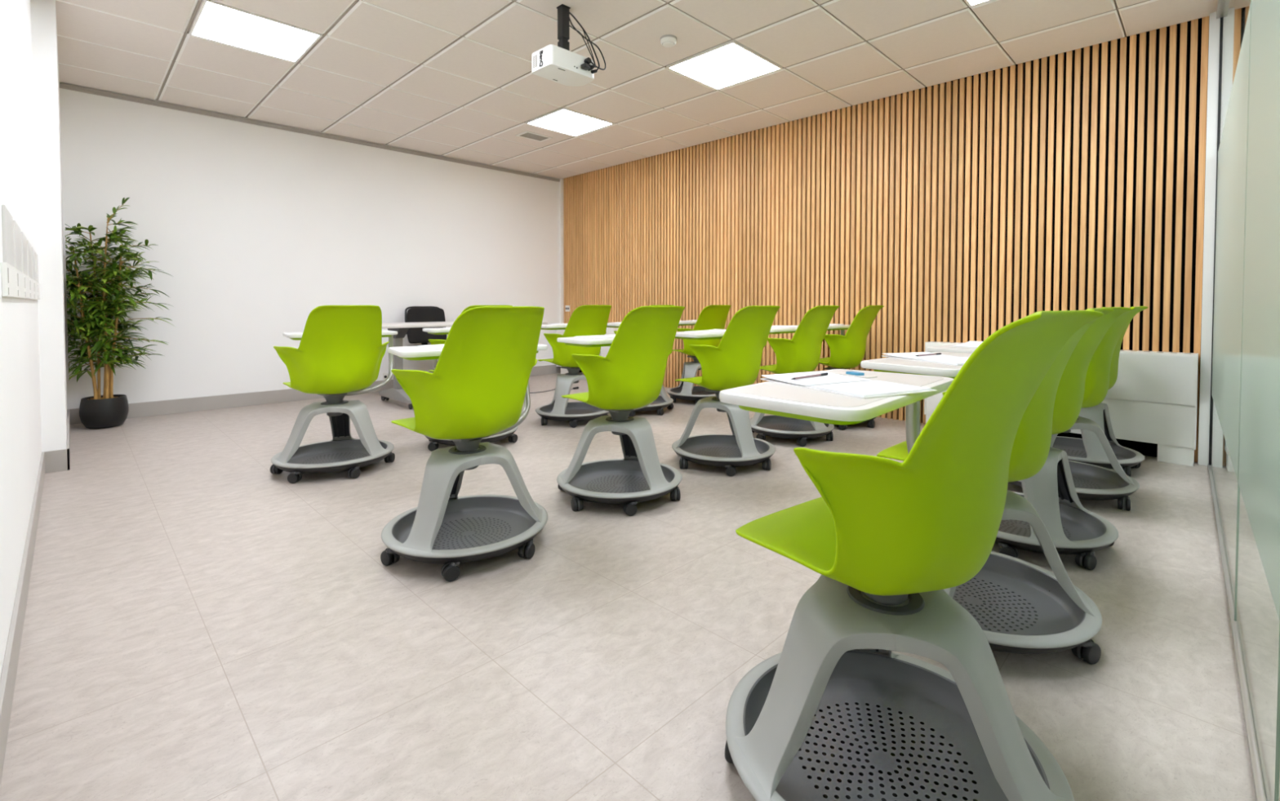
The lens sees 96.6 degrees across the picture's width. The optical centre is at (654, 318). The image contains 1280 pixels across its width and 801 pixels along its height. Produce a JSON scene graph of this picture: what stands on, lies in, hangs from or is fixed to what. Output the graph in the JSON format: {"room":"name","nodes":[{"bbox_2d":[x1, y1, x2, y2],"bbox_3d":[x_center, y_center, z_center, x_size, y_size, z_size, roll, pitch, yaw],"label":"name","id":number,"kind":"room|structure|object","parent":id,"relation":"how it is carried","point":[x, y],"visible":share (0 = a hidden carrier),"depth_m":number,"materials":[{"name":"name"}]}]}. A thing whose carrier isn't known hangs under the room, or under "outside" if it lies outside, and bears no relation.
{"room":"classroom","nodes":[
{"label":"classroom","id":0,"kind":"room"},
{"bbox_2d":[0,0,41,677],"bbox_3d":[-1.672,-0.412,1.389,8.030,2.595,0.100,1,2,44],"label":"wall","id":1,"kind":"structure","parent":0,"point":[20,430],"depth_m":1.81,"materials":[{"name":"white paint"}]},
{"bbox_2d":[0,204,17,297],"bbox_3d":[-1.755,-0.176,1.553,0.364,0.235,0.011,1,2,44],"label":"brochure holder","id":2,"kind":"object","parent":1,"relation":"attached to","point":[9,285],"visible":1,"depth_m":1.49,"materials":[{"name":"white plastic"}]},
{"bbox_2d":[13,220,24,297],"bbox_3d":[-2.034,-0.183,1.825,0.364,0.235,0.011,1,2,44],"label":"brochure holder","id":3,"kind":"object","parent":1,"relation":"attached to","point":[16,229],"visible":0.7,"depth_m":1.80,"materials":[{"name":"white plastic"}]},
{"bbox_2d":[0,451,44,786],"bbox_3d":[-1.643,0.825,1.466,4.650,0.118,0.010,1,2,44],"label":"baseboard","id":4,"kind":"structure","parent":1,"relation":"attached to","point":[8,675],"depth_m":1.48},
{"bbox_2d":[20,231,30,298],"bbox_3d":[-2.314,-0.190,2.098,0.364,0.235,0.011,1,2,44],"label":"brochure holder","id":5,"kind":"object","parent":1,"relation":"attached to","point":[24,240],"visible":0.7,"depth_m":2.07,"materials":[{"name":"white plastic"}]},
{"bbox_2d":[26,240,34,298],"bbox_3d":[-2.593,-0.198,2.370,0.364,0.235,0.011,1,2,44],"label":"brochure holder","id":6,"kind":"object","parent":1,"relation":"attached to","point":[28,245],"visible":0.72,"depth_m":2.34,"materials":[{"name":"white plastic"}]},
{"bbox_2d":[31,246,37,299],"bbox_3d":[-2.872,-0.205,2.642,0.364,0.235,0.011,1,2,44],"label":"brochure holder","id":7,"kind":"object","parent":1,"relation":"attached to","point":[33,270],"visible":0.76,"depth_m":2.62,"materials":[{"name":"white plastic"}]},
{"bbox_2d":[35,252,39,299],"bbox_3d":[-3.151,-0.212,2.914,0.364,0.235,0.011,1,2,44],"label":"brochure holder","id":8,"kind":"object","parent":1,"relation":"attached to","point":[36,254],"visible":0.59,"depth_m":2.89,"materials":[{"name":"white plastic"}]},
{"bbox_2d":[1234,0,1251,620],"bbox_3d":[1.675,-0.387,1.609,0.008,2.516,0.002,1,2,44],"label":"trim","id":9,"kind":"structure","parent":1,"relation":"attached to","point":[1251,0],"depth_m":1.63,"materials":[{"name":"grey metal"}]},
{"bbox_2d":[79,394,128,428],"bbox_3d":[-4.097,0.696,4.253,0.268,0.220,0.268,1,2,44],"label":"pot","id":10,"kind":"object","parent":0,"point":[97,411],"depth_m":4.17,"materials":[{"name":"black ceramic"}]},
{"bbox_2d":[59,81,564,408],"bbox_3d":[-2.895,-0.528,5.955,0.100,2.595,4.930,1,2,44],"label":"wall","id":11,"kind":"structure","parent":0,"point":[255,228],"depth_m":5.22,"materials":[{"name":"white paint"}]},
{"bbox_2d":[59,82,559,182],"bbox_3d":[-2.857,-1.777,5.875,0.018,0.035,4.710,1,2,44],"label":"trim","id":12,"kind":"structure","parent":11,"relation":"attached to","point":[64,86],"depth_m":5.24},
{"bbox_2d":[66,364,560,424],"bbox_3d":[-2.831,0.710,5.971,0.014,0.118,4.615,1,2,44],"label":"baseboard","id":13,"kind":"structure","parent":11,"relation":"attached to","point":[136,410],"depth_m":4.99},
{"bbox_2d":[382,372,391,380],"bbox_3d":[-2.803,0.613,5.997,0.014,0.080,0.090,1,2,44],"label":"wall outlet","id":14,"kind":"object","parent":11,"relation":"attached to","point":[384,375],"visible":0.58,"depth_m":5.98,"materials":[{"name":"white plastic"}]},
{"bbox_2d":[559,178,564,323],"bbox_3d":[-1.227,-0.602,7.569,0.030,2.465,0.043,1,2,44],"label":"trim","id":15,"kind":"structure","parent":11,"relation":"attached to","point":[561,183],"depth_m":7.55,"materials":[{"name":"white paint"}]},
{"bbox_2d":[0,373,1256,800],"bbox_3d":[-0.177,0.877,3.027,8.130,0.060,5.800,1,2,44],"label":"floor","id":16,"kind":"structure","parent":0,"point":[202,623],"depth_m":1.59,"materials":[{"name":"tile"}]},
{"bbox_2d":[30,0,66,452],"bbox_3d":[-3.877,-0.469,3.674,1.680,2.587,0.093,1,2,44],"label":"wall pier","id":17,"kind":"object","parent":16,"relation":"on","point":[45,64],"visible":0.83,"depth_m":3.09,"materials":[{"name":"white paint"}]},
{"bbox_2d":[43,408,70,473],"bbox_3d":[-3.865,0.766,3.701,1.678,0.118,0.105,1,2,44],"label":"baseboard","id":18,"kind":"object","parent":17,"relation":"attached to","point":[56,460],"visible":0.91,"depth_m":3.13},
{"bbox_2d":[65,197,173,428],"bbox_3d":[-3.999,-0.052,4.301,0.616,1.715,0.596,1,2,44],"label":"bamboo","id":19,"kind":"object","parent":16,"relation":"on","point":[108,410],"visible":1,"depth_m":4.20,"materials":[{"name":"green plant"}]},
{"bbox_2d":[270,305,397,483],"bbox_3d":[-1.786,0.383,3.250,0.679,0.913,0.685,-1,2,-44],"label":"chair","id":20,"kind":"object","parent":16,"relation":"on","point":[340,352],"visible":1,"depth_m":3.07,"materials":[{"name":"green plastic"}]},
{"bbox_2d":[286,439,387,463],"bbox_3d":[-1.789,0.770,3.202,0.532,0.052,0.532,0,2,-21],"label":"tray","id":21,"kind":"object","parent":20,"relation":"on","point":[334,451],"depth_m":3.30,"materials":[{"name":"grey plastic"}]},
{"bbox_2d":[289,334,391,340],"bbox_3d":[-1.873,0.109,3.413,0.519,0.015,0.246,-1,2,-41],"label":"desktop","id":22,"kind":"object","parent":20,"relation":"on","point":[291,335],"depth_m":3.20,"materials":[{"name":"white plastic"}]},
{"bbox_2d":[404,306,446,369],"bbox_3d":[-2.283,0.323,5.950,0.622,0.894,0.585,1,2,44],"label":"office chair","id":23,"kind":"object","parent":16,"relation":"on","point":[415,313],"visible":0.4,"depth_m":6.08,"materials":[{"name":"black fabric"}]},
{"bbox_2d":[378,320,547,409],"bbox_3d":[-1.950,0.411,5.572,0.687,0.738,1.740,1,2,44],"label":"table","id":24,"kind":"object","parent":16,"relation":"on","point":[397,393],"visible":0.35,"depth_m":5.15,"materials":[{"name":"white laminate"}]},
{"bbox_2d":[380,306,547,582],"bbox_3d":[-0.693,0.411,2.179,0.646,0.914,0.615,-1,2,-38],"label":"chair","id":25,"kind":"object","parent":16,"relation":"on","point":[477,388],"visible":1,"depth_m":2.03,"materials":[{"name":"green plastic"}]},
{"bbox_2d":[415,343,444,349],"bbox_3d":[-0.767,0.107,2.291,0.206,0.010,0.304,1,2,44],"label":"document folder","id":26,"kind":"object","parent":25,"relation":"on","point":[429,346],"visible":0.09,"depth_m":2.20,"materials":[{"name":"white paper"}]},
{"bbox_2d":[391,496,536,549],"bbox_3d":[-0.712,0.797,2.183,0.532,0.052,0.532,-1,2,-40],"label":"tray","id":27,"kind":"object","parent":25,"relation":"on","point":[468,522],"depth_m":2.24,"materials":[{"name":"grey plastic"}]},
{"bbox_2d":[397,350,538,359],"bbox_3d":[-0.743,0.139,2.292,0.519,0.015,0.246,-1,2,-38],"label":"tray","id":28,"kind":"object","parent":25,"relation":"on","point":[434,357],"depth_m":2.07,"materials":[{"name":"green plastic"}]},
{"bbox_2d":[422,305,518,451],"bbox_3d":[-1.221,0.369,3.831,0.631,0.913,0.704,-1,2,-31],"label":"chair","id":29,"kind":"object","parent":16,"relation":"on","point":[513,437],"visible":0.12,"depth_m":3.60,"materials":[{"name":"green plastic"}]},
{"bbox_2d":[427,332,448,334],"bbox_3d":[-1.299,0.096,3.992,0.519,0.015,0.246,-1,2,-37],"label":"tray","id":30,"kind":"object","parent":29,"relation":"on","point":[434,333],"depth_m":3.77,"materials":[{"name":"green plastic"}]},
{"bbox_2d":[531,386,578,392],"bbox_3d":[-1.113,0.740,6.023,0.243,0.061,0.627,1,2,44],"label":"power cable","id":31,"kind":"object","parent":16,"relation":"on","point":[577,387],"visible":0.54,"depth_m":6.08,"materials":[{"name":"grey plastic"}]},
{"bbox_2d":[535,304,611,427],"bbox_3d":[-0.626,0.352,4.552,0.672,0.913,0.629,-1,2,-45],"label":"chair","id":32,"kind":"object","parent":16,"relation":"on","point":[587,319],"visible":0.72,"depth_m":4.34,"materials":[{"name":"green plastic"}]},
{"bbox_2d":[541,328,565,329],"bbox_3d":[-0.702,0.079,4.688,0.519,0.015,0.246,-1,2,-42],"label":"tray","id":33,"kind":"object","parent":32,"relation":"on","point":[541,328],"depth_m":4.47,"materials":[{"name":"green plastic"}]},
{"bbox_2d":[550,323,567,324],"bbox_3d":[-0.689,0.046,4.715,0.304,0.010,0.206,-1,2,-34],"label":"document folder","id":34,"kind":"object","parent":32,"relation":"on","point":[550,323],"visible":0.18,"depth_m":4.71,"materials":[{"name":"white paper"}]},
{"bbox_2d":[539,402,603,414],"bbox_3d":[-0.637,0.738,4.529,0.532,0.052,0.532,-1,2,-41],"label":"tray","id":35,"kind":"object","parent":32,"relation":"on","point":[572,408],"depth_m":4.67,"materials":[{"name":"grey plastic"}]},
{"bbox_2d":[555,327,617,373],"bbox_3d":[-0.825,0.422,7.128,1.128,0.641,0.145,1,2,44],"label":"radiator","id":36,"kind":"object","parent":16,"relation":"on","point":[610,331],"visible":0.14,"depth_m":6.81,"materials":[{"name":"white metal"}]},
{"bbox_2d":[556,306,684,515],"bbox_3d":[-0.135,0.396,2.789,0.712,0.914,0.626,-1,2,-44],"label":"chair","id":37,"kind":"object","parent":16,"relation":"on","point":[630,376],"visible":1,"depth_m":2.62,"materials":[{"name":"green plastic"}]},
{"bbox_2d":[564,342,611,346],"bbox_3d":[-0.198,0.124,2.941,0.519,0.015,0.246,-1,2,-43],"label":"tray","id":38,"kind":"object","parent":37,"relation":"on","point":[588,344],"depth_m":2.73,"materials":[{"name":"green plastic"}]},
{"bbox_2d":[573,334,615,338],"bbox_3d":[-0.231,0.092,2.926,0.304,0.010,0.206,-1,2,-35],"label":"document folder","id":39,"kind":"object","parent":37,"relation":"on","point":[602,336],"visible":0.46,"depth_m":2.86,"materials":[{"name":"white paper"}]},
{"bbox_2d":[568,459,675,493],"bbox_3d":[-0.166,0.784,2.760,0.532,0.052,0.532,0,1,13],"label":"tray","id":40,"kind":"object","parent":37,"relation":"on","point":[602,476],"depth_m":2.85,"materials":[{"name":"grey plastic"}]},
{"bbox_2d":[606,304,674,416],"bbox_3d":[-0.117,0.342,4.957,0.684,0.914,0.652,-1,2,-44],"label":"chair","id":41,"kind":"object","parent":16,"relation":"on","point":[663,401],"visible":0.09,"depth_m":4.78,"materials":[{"name":"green plastic"}]},
{"bbox_2d":[650,395,666,404],"bbox_3d":[-0.133,0.729,4.938,0.532,0.052,0.532,0,1,-16],"label":"tray","id":42,"kind":"object","parent":41,"relation":"on","point":[660,400],"depth_m":5.09,"materials":[{"name":"grey plastic"}]},
{"bbox_2d":[666,304,731,404],"bbox_3d":[0.438,0.330,5.483,0.664,0.913,0.622,-1,2,-40],"label":"chair","id":43,"kind":"object","parent":16,"relation":"on","point":[712,317],"visible":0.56,"depth_m":5.28,"materials":[{"name":"green plastic"}]},
{"bbox_2d":[678,324,695,325],"bbox_3d":[0.348,0.058,5.593,0.519,0.015,0.246,-1,2,-36],"label":"tray","id":44,"kind":"object","parent":43,"relation":"on","point":[678,324],"depth_m":5.41,"materials":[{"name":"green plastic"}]},
{"bbox_2d":[679,320,697,321],"bbox_3d":[0.365,0.025,5.611,0.304,0.010,0.206,-1,2,-44],"label":"document folder","id":45,"kind":"object","parent":43,"relation":"on","point":[685,320],"visible":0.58,"depth_m":5.51,"materials":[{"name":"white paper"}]},
{"bbox_2d":[670,386,715,394],"bbox_3d":[0.419,0.716,5.460,0.532,0.052,0.532,-1,2,-31],"label":"tray","id":46,"kind":"object","parent":43,"relation":"on","point":[696,389],"depth_m":5.64,"materials":[{"name":"grey plastic"}]},
{"bbox_2d":[671,305,780,476],"bbox_3d":[0.428,0.383,3.353,0.684,0.914,0.615,-1,2,-41],"label":"chair","id":47,"kind":"object","parent":16,"relation":"on","point":[735,362],"visible":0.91,"depth_m":3.17,"materials":[{"name":"green plastic"}]},
{"bbox_2d":[674,336,722,339],"bbox_3d":[0.357,0.111,3.487,0.519,0.015,0.246,-1,2,-42],"label":"tray","id":48,"kind":"object","parent":47,"relation":"on","point":[676,337],"depth_m":3.29,"materials":[{"name":"green plastic"}]},
{"bbox_2d":[682,328,725,333],"bbox_3d":[0.351,0.079,3.482,0.304,0.010,0.206,-1,2,-44],"label":"document folder","id":49,"kind":"object","parent":47,"relation":"on","point":[713,331],"visible":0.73,"depth_m":3.48,"materials":[{"name":"white paper"}]},
{"bbox_2d":[679,435,769,457],"bbox_3d":[0.405,0.770,3.340,0.532,0.052,0.532,1,2,32],"label":"tray","id":50,"kind":"object","parent":47,"relation":"on","point":[704,446],"depth_m":3.46,"materials":[{"name":"grey plastic"}]},
{"bbox_2d":[749,305,839,446],"bbox_3d":[0.966,0.367,3.990,0.685,0.914,0.631,-1,2,-44],"label":"chair","id":51,"kind":"object","parent":16,"relation":"on","point":[801,353],"visible":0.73,"depth_m":3.79,"materials":[{"name":"green plastic"}]},
{"bbox_2d":[768,331,795,333],"bbox_3d":[0.896,0.095,4.126,0.519,0.015,0.246,-1,2,-41],"label":"tray","id":52,"kind":"object","parent":51,"relation":"on","point":[771,332],"depth_m":3.95,"materials":[{"name":"green plastic"}]},
{"bbox_2d":[771,324,798,328],"bbox_3d":[0.898,0.063,4.143,0.206,0.010,0.304,1,2,41],"label":"document folder","id":53,"kind":"object","parent":51,"relation":"on","point":[775,326],"visible":0.7,"depth_m":4.12,"materials":[{"name":"white paper"}]},
{"bbox_2d":[756,415,829,431],"bbox_3d":[0.943,0.754,3.979,0.532,0.052,0.532,1,2,22],"label":"tray","id":54,"kind":"object","parent":51,"relation":"on","point":[767,423],"depth_m":4.12,"materials":[{"name":"grey plastic"}]},
{"bbox_2d":[794,305,884,430],"bbox_3d":[1.455,0.356,4.489,0.619,0.913,0.664,1,2,43],"label":"chair","id":55,"kind":"object","parent":16,"relation":"on","point":[847,350],"visible":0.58,"depth_m":4.26,"materials":[{"name":"green plastic"}]},
{"bbox_2d":[829,323,842,325],"bbox_3d":[1.361,0.053,4.585,0.304,0.010,0.206,-1,2,-42],"label":"document folder","id":56,"kind":"object","parent":55,"relation":"on","point":[830,324],"visible":0.35,"depth_m":4.59,"materials":[{"name":"white paper"}]},
{"bbox_2d":[826,328,848,330],"bbox_3d":[1.375,0.084,4.594,0.519,0.015,0.246,-1,2,-40],"label":"tray","id":57,"kind":"object","parent":55,"relation":"on","point":[842,329],"depth_m":4.50,"materials":[{"name":"green plastic"}]},
{"bbox_2d":[719,310,1103,800],"bbox_3d":[0.469,0.439,1.111,0.675,0.914,0.604,-1,2,-42],"label":"chair","id":58,"kind":"object","parent":16,"relation":"on","point":[837,714],"visible":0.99,"depth_m":0.99,"materials":[{"name":"green plastic"}]},
{"bbox_2d":[738,404,864,424],"bbox_3d":[0.408,0.168,1.222,0.246,0.015,0.519,1,2,42],"label":"tray","id":59,"kind":"object","parent":58,"relation":"on","point":[748,408],"depth_m":1.01,"materials":[{"name":"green plastic"}]},
{"bbox_2d":[760,370,937,399],"bbox_3d":[0.398,0.136,1.206,0.206,0.010,0.304,-1,2,-28],"label":"paper","id":60,"kind":"object","parent":58,"relation":"on","point":[860,388],"visible":0.97,"depth_m":1.17,"materials":[{"name":"white paper"}]},
{"bbox_2d":[791,372,827,379],"bbox_3d":[0.349,0.130,1.278,0.142,0.006,0.006,-1,2,-42],"label":"pen","id":61,"kind":"object","parent":60,"relation":"on","point":[825,373],"visible":1,"depth_m":1.27,"materials":[{"name":"silver metal"}]},
{"bbox_2d":[835,371,877,377],"bbox_3d":[0.480,0.133,1.365,0.040,0.008,0.100,-1,2,-33],"label":"badge holder","id":62,"kind":"object","parent":58,"relation":"on","point":[856,374],"visible":0.95,"depth_m":1.35,"materials":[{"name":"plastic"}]},
{"bbox_2d":[742,650,1050,800],"bbox_3d":[0.440,0.826,1.097,0.532,0.052,0.532,0,1,14],"label":"tray","id":63,"kind":"object","parent":58,"relation":"on","point":[883,726],"depth_m":1.14,"materials":[{"name":"grey plastic"}]},
{"bbox_2d":[860,307,1114,664],"bbox_3d":[0.963,0.426,1.680,0.626,0.914,0.621,-1,2,-30],"label":"chair","id":64,"kind":"object","parent":16,"relation":"on","point":[1020,606],"visible":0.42,"depth_m":1.57,"materials":[{"name":"green plastic"}]},
{"bbox_2d":[873,368,955,378],"bbox_3d":[0.914,0.154,1.779,0.519,0.015,0.246,-1,2,-40],"label":"desk top","id":65,"kind":"object","parent":64,"relation":"on","point":[874,370],"depth_m":1.64,"materials":[{"name":"white plastic"}]},
{"bbox_2d":[881,351,968,365],"bbox_3d":[0.888,0.123,1.759,0.206,0.010,0.304,0,2,-20],"label":"document folder","id":66,"kind":"object","parent":64,"relation":"on","point":[940,358],"visible":0.83,"depth_m":1.76,"materials":[{"name":"white paper"}]},
{"bbox_2d":[915,352,941,356],"bbox_3d":[0.877,0.117,1.825,0.142,0.006,0.006,-1,2,-33],"label":"pen","id":67,"kind":"object","parent":66,"relation":"on","point":[937,353],"visible":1,"depth_m":1.83,"materials":[{"name":"silver metal"}]},
{"bbox_2d":[952,553,1085,635],"bbox_3d":[0.946,0.812,1.692,0.532,0.052,0.532,0,1,-6],"label":"tray","id":68,"kind":"object","parent":64,"relation":"on","point":[1009,596],"depth_m":1.68,"materials":[{"name":"grey plastic"}]},
{"bbox_2d":[926,306,1130,570],"bbox_3d":[1.482,0.411,2.272,0.676,0.914,0.614,-1,2,-36],"label":"chair","id":69,"kind":"object","parent":16,"relation":"on","point":[1073,529],"visible":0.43,"depth_m":2.08,"materials":[{"name":"green plastic"}]},
{"bbox_2d":[951,341,982,347],"bbox_3d":[1.363,0.109,2.331,0.206,0.010,0.304,1,2,41],"label":"document folder","id":70,"kind":"object","parent":69,"relation":"on","point":[970,344],"visible":0.32,"depth_m":2.33,"materials":[{"name":"white paper"}]},
{"bbox_2d":[998,493,1106,540],"bbox_3d":[1.456,0.798,2.264,0.532,0.052,0.532,1,2,44],"label":"tray","id":71,"kind":"object","parent":69,"relation":"on","point":[1078,523],"depth_m":2.23,"materials":[{"name":"grey plastic"}]},
{"bbox_2d":[924,341,1198,466],"bbox_3d":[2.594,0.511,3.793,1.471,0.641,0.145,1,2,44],"label":"base cabinet","id":72,"kind":"object","parent":16,"relation":"on","point":[1152,402],"visible":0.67,"depth_m":3.36,"materials":[{"name":"white laminate"}]},
{"bbox_2d":[926,341,1196,355],"bbox_3d":[2.597,0.199,3.788,1.463,0.016,0.135,1,2,44],"label":"grille","id":73,"kind":"object","parent":72,"relation":"attached to","point":[1122,353],"depth_m":3.41,"materials":[{"name":"white metal"}]},
{"bbox_2d":[1008,306,1146,511],"bbox_3d":[2.030,0.398,2.834,0.683,0.914,0.631,-1,2,-41],"label":"chair","id":74,"kind":"object","parent":16,"relation":"on","point":[1091,482],"visible":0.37,"depth_m":2.65,"materials":[{"name":"green plastic"}]},
{"bbox_2d":[1068,461,1128,488],"bbox_3d":[2.007,0.785,2.822,0.532,0.052,0.532,0,1,4],"label":"tray","id":75,"kind":"object","parent":74,"relation":"on","point":[1084,475],"depth_m":2.85,"materials":[{"name":"grey plastic"}]},
{"bbox_2d":[1052,306,1147,476],"bbox_3d":[2.471,0.387,3.323,0.596,0.913,0.666,1,2,43],"label":"chair","id":76,"kind":"object","parent":16,"relation":"on","point":[1088,449],"visible":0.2,"depth_m":3.14,"materials":[{"name":"green plastic"}]},
{"bbox_2d":[1052,436,1136,459],"bbox_3d":[2.447,0.774,3.308,0.532,0.052,0.532,1,2,44],"label":"tray","id":77,"kind":"object","parent":76,"relation":"on","point":[1074,447],"depth_m":3.36,"materials":[{"name":"grey plastic"}]},
{"bbox_2d":[55,0,1217,178],"bbox_3d":[-0.173,-1.755,2.961,8.130,0.064,5.800,1,2,44],"label":"ceiling","id":78,"kind":"structure","parent":0,"point":[451,78],"depth_m":3.83,"materials":[{"name":"tile"}]},
{"bbox_2d":[188,0,322,62],"bbox_3d":[-2.446,-1.747,3.503,0.576,0.018,0.576,1,2,44],"label":"recessed light","id":79,"kind":"object","parent":78,"relation":"in","point":[215,21],"visible":0.9,"depth_m":3.48,"materials":[{"name":"white plastic"}]},
{"bbox_2d":[515,130,552,142],"bbox_3d":[-1.181,-1.790,5.622,0.200,0.009,0.300,1,2,44],"label":"ceiling vent","id":80,"kind":"object","parent":78,"relation":"in","point":[528,135],"visible":1,"depth_m":5.62,"materials":[{"name":"white metal"}]},
{"bbox_2d":[531,4,605,85],"bbox_3d":[-0.465,-1.538,3.191,0.263,0.383,0.386,1,2,44],"label":"projector","id":81,"kind":"object","parent":78,"relation":"hanging from","point":[557,64],"visible":1,"depth_m":3.15,"materials":[{"name":"white plastic"}]},
{"bbox_2d":[533,54,537,67],"bbox_3d":[-0.647,-1.397,3.106,0.038,0.061,0.006,1,2,44],"label":"vent","id":82,"kind":"object","parent":81,"relation":"attached to","point":[535,56],"depth_m":3.11,"materials":[{"name":"grey plastic"}]},
{"bbox_2d":[525,106,614,136],"bbox_3d":[-0.770,-1.788,5.220,0.576,0.018,0.576,1,2,44],"label":"recessed light","id":83,"kind":"object","parent":78,"relation":"in","point":[563,120],"visible":0.95,"depth_m":5.20,"materials":[{"name":"white plastic"}]},
{"bbox_2d":[660,34,676,47],"bbox_3d":[0.089,-1.714,3.545,0.104,0.046,0.104,1,2,44],"label":"smoke detector","id":84,"kind":"object","parent":78,"relation":"attached to","point":[668,40],"visible":1,"depth_m":3.51,"materials":[{"name":"white plastic"}]},
{"bbox_2d":[666,39,782,89],"bbox_3d":[0.493,-1.755,3.989,0.576,0.018,0.576,1,2,44],"label":"recessed light","id":85,"kind":"object","parent":78,"relation":"in","point":[730,63],"visible":1,"depth_m":3.95,"materials":[{"name":"white plastic"}]},
{"bbox_2d":[964,0,991,7],"bbox_3d":[1.755,-1.722,2.757,0.576,0.018,0.576,1,2,44],"label":"recessed light","id":86,"kind":"object","parent":78,"relation":"in","point":[970,2],"visible":1,"depth_m":3.11,"materials":[{"name":"white plastic"}]},
{"bbox_2d":[968,0,985,4],"bbox_3d":[1.755,-1.720,2.757,0.548,0.009,0.548,1,2,44],"label":"diffuser","id":87,"kind":"object","parent":86,"relation":"attached to","point":[970,2],"depth_m":3.11,"materials":[{"name":"white plastic"}]},
{"bbox_2d":[563,15,1209,462],"bbox_3d":[1.068,-0.510,5.448,6.280,2.595,0.120,1,2,44],"label":"wall","id":88,"kind":"structure","parent":0,"point":[966,209],"depth_m":4.29,"materials":[{"name":"brown wood"}]},
{"bbox_2d":[565,305,569,311],"bbox_3d":[-1.141,-0.128,7.520,0.090,0.080,0.014,1,2,44],"label":"wall outlet","id":89,"kind":"object","parent":88,"relation":"attached to","point":[567,307],"visible":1,"depth_m":7.51,"materials":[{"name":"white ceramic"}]},
{"bbox_2d":[1197,11,1222,466],"bbox_3d":[3.197,-0.441,3.241,0.108,2.575,0.064,1,2,44],"label":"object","id":90,"kind":"structure","parent":88,"relation":"attached to","point":[1215,24],"depth_m":3.24,"materials":[{"name":"white metal"}]},
{"bbox_2d":[1209,0,1250,613],"bbox_3d":[2.423,-0.406,2.417,0.002,2.516,2.199,1,2,43],"label":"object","id":91,"kind":"structure","parent":88,"relation":"in","point":[1236,14],"depth_m":2.12,"materials":[{"name":"clear glass"}]},
{"bbox_2d":[1208,0,1263,800],"bbox_3d":[1.599,-0.405,1.529,0.044,2.585,4.662,1,2,43],"label":"trim","id":92,"kind":"structure","parent":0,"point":[1252,752],"depth_m":1.45,"materials":[{"name":"silver metal"}]},
{"bbox_2d":[1235,0,1279,800],"bbox_3d":[1.340,-0.378,1.252,0.002,2.516,0.977,1,2,43],"label":"glass wall","id":93,"kind":"structure","parent":92,"relation":"attached to","point":[1257,611],"depth_m":1.20,"materials":[{"name":"clear glass"}]},
{"bbox_2d":[1274,618,1279,800],"bbox_3d":[1.008,-0.370,0.891,0.008,2.516,0.002,1,2,44],"label":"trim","id":94,"kind":"structure","parent":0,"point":[1278,673],"depth_m":0.92,"materials":[{"name":"grey metal"}]},
{"bbox_2d":[1276,697,1279,800],"bbox_3d":[0.509,-0.357,0.357,0.002,2.516,1.459,1,2,43],"label":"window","id":95,"kind":"structure","parent":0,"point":[1278,753],"depth_m":0.91,"materials":[{"name":"clear glass"}]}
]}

